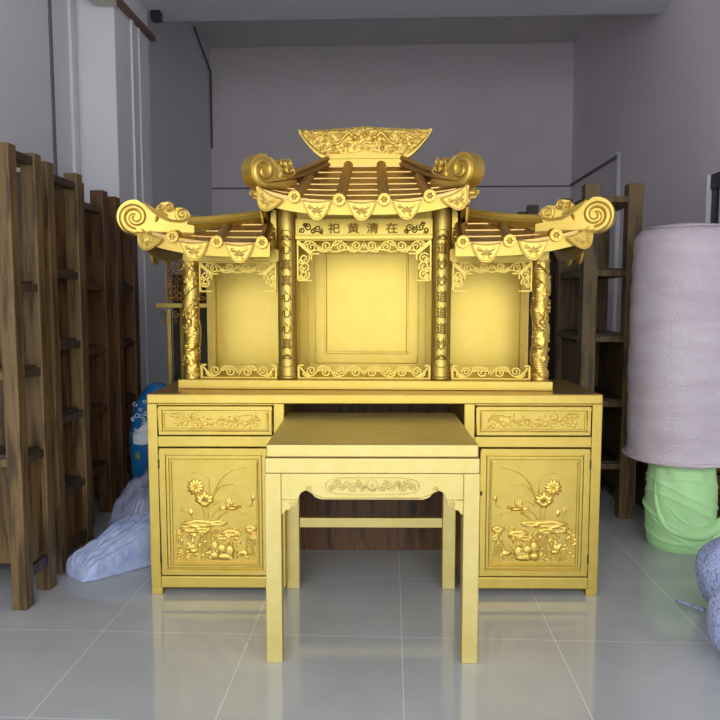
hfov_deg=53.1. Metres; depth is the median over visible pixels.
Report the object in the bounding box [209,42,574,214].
wall
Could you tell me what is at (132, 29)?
pipe
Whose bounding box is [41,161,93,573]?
wooden rack
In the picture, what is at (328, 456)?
table
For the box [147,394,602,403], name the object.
countertop
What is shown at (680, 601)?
strip
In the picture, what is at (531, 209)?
wooden rack
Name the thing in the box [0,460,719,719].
floor
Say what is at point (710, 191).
door
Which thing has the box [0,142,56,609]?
wooden rack
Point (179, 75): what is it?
wall
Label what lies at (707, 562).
bundle
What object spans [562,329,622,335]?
shelf
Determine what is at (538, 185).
trim
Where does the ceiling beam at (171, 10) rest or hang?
attached to the wall at (646, 87)
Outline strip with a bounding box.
[676,600,704,610]
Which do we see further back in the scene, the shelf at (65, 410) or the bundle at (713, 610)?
the shelf at (65, 410)
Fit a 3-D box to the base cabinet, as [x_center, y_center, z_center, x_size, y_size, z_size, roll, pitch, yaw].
[0.065,0.581,3.501,2.012,0.912,0.621,0,5,1]
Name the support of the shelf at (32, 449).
attached to the wooden rack at (27, 521)
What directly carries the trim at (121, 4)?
attached to the wall at (179, 75)
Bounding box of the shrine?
[116,126,615,390]
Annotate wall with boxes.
[0,0,211,384]
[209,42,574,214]
[571,0,719,331]
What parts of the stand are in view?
leg, leg, fretwork panel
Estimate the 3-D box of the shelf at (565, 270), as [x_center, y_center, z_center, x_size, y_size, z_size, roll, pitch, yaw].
[1.501,-0.567,4.597,0.275,0.012,0.660,0,5,2]
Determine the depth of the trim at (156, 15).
5.57 m
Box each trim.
[48,0,57,175]
[51,0,79,173]
[89,0,116,5]
[116,0,155,41]
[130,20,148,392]
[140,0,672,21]
[150,10,162,22]
[193,27,212,148]
[212,185,569,188]
[570,155,616,186]
[611,151,621,330]
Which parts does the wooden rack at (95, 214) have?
post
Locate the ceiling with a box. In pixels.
[190,15,593,47]
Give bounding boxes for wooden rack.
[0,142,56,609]
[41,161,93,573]
[82,183,116,526]
[108,196,140,497]
[172,274,207,381]
[516,205,555,378]
[553,183,643,518]
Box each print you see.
[131,400,147,444]
[132,452,139,458]
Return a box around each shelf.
[0,364,35,370]
[0,445,38,457]
[57,268,73,270]
[60,338,75,341]
[62,407,78,414]
[65,475,80,486]
[89,344,101,348]
[91,403,103,409]
[93,460,105,469]
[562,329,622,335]
[563,268,624,272]
[594,386,620,400]
[601,445,618,462]
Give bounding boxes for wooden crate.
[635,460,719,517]
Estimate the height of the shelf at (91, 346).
0.012 m
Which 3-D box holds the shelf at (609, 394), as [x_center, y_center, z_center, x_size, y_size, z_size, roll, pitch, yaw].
[1.501,0.210,4.665,0.275,0.012,0.660,0,5,2]
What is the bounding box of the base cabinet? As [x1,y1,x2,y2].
[147,379,602,594]
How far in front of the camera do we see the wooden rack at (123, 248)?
4.69 m
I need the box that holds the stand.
[156,259,206,383]
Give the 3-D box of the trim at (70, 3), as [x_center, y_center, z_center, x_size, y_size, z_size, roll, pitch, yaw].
[-1.935,-1.216,4.771,0.030,4.270,0.300,0,5,2]
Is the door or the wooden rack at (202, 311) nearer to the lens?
the door
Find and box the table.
[265,412,479,663]
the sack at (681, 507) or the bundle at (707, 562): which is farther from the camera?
the sack at (681, 507)
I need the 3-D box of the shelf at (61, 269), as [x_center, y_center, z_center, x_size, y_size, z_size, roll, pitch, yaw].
[-1.690,-0.446,3.562,0.450,0.012,0.320,0,5,2]
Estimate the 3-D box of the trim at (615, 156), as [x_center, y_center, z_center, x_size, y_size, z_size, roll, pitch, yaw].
[2.433,-1.973,7.583,0.012,0.030,1.750,0,5,2]
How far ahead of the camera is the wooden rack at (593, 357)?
4.36 m
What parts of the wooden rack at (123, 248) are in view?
post, post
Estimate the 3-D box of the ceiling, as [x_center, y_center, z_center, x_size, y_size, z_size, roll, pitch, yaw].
[0.125,-3.278,3.275,4.260,0.100,10.300,0,5,2]
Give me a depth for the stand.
4.66 m
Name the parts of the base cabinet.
leg, door, drawer, kneehole rail, panel, drawer, door, leg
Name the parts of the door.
frame, sash, pane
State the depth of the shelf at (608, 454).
4.51 m
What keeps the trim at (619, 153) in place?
attached to the wall at (646, 87)
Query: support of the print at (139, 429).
attached to the sack at (138, 438)
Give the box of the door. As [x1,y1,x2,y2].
[700,171,719,223]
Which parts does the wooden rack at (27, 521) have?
rail, post, panel, post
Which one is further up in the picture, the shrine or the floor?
the shrine
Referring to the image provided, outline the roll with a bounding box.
[622,223,719,468]
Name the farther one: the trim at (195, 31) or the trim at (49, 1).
the trim at (195, 31)
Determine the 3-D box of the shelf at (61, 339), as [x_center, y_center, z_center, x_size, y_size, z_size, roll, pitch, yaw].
[-1.690,-0.098,3.592,0.450,0.012,0.320,0,5,2]
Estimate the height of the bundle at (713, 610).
0.303 m
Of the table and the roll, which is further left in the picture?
the table
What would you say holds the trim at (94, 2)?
attached to the wall at (179, 75)
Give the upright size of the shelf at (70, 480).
0.012 m
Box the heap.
[66,469,150,581]
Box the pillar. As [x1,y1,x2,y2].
[75,0,156,482]
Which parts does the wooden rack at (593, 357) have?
post, panel, post, post, panel, rail, rail, rail, rail, rail, post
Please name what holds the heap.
on the floor
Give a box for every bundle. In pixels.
[695,537,719,601]
[707,586,719,650]
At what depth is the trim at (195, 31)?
8.49 m
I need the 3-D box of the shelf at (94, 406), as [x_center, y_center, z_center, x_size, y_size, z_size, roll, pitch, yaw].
[-1.748,0.281,4.311,0.335,0.012,0.360,0,5,2]
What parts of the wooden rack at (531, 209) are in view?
post, rail, panel, rail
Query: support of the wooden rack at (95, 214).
on the floor
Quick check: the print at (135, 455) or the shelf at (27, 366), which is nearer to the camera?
the shelf at (27, 366)
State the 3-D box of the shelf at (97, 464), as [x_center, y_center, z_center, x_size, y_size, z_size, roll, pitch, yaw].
[-1.748,0.640,4.343,0.335,0.012,0.360,0,5,2]
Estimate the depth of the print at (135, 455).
4.19 m
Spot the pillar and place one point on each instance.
(103, 46)
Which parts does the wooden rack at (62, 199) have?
post, panel, post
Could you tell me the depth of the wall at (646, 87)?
5.82 m
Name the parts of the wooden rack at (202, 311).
post, panel, rail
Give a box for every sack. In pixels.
[129,382,166,478]
[642,463,719,554]

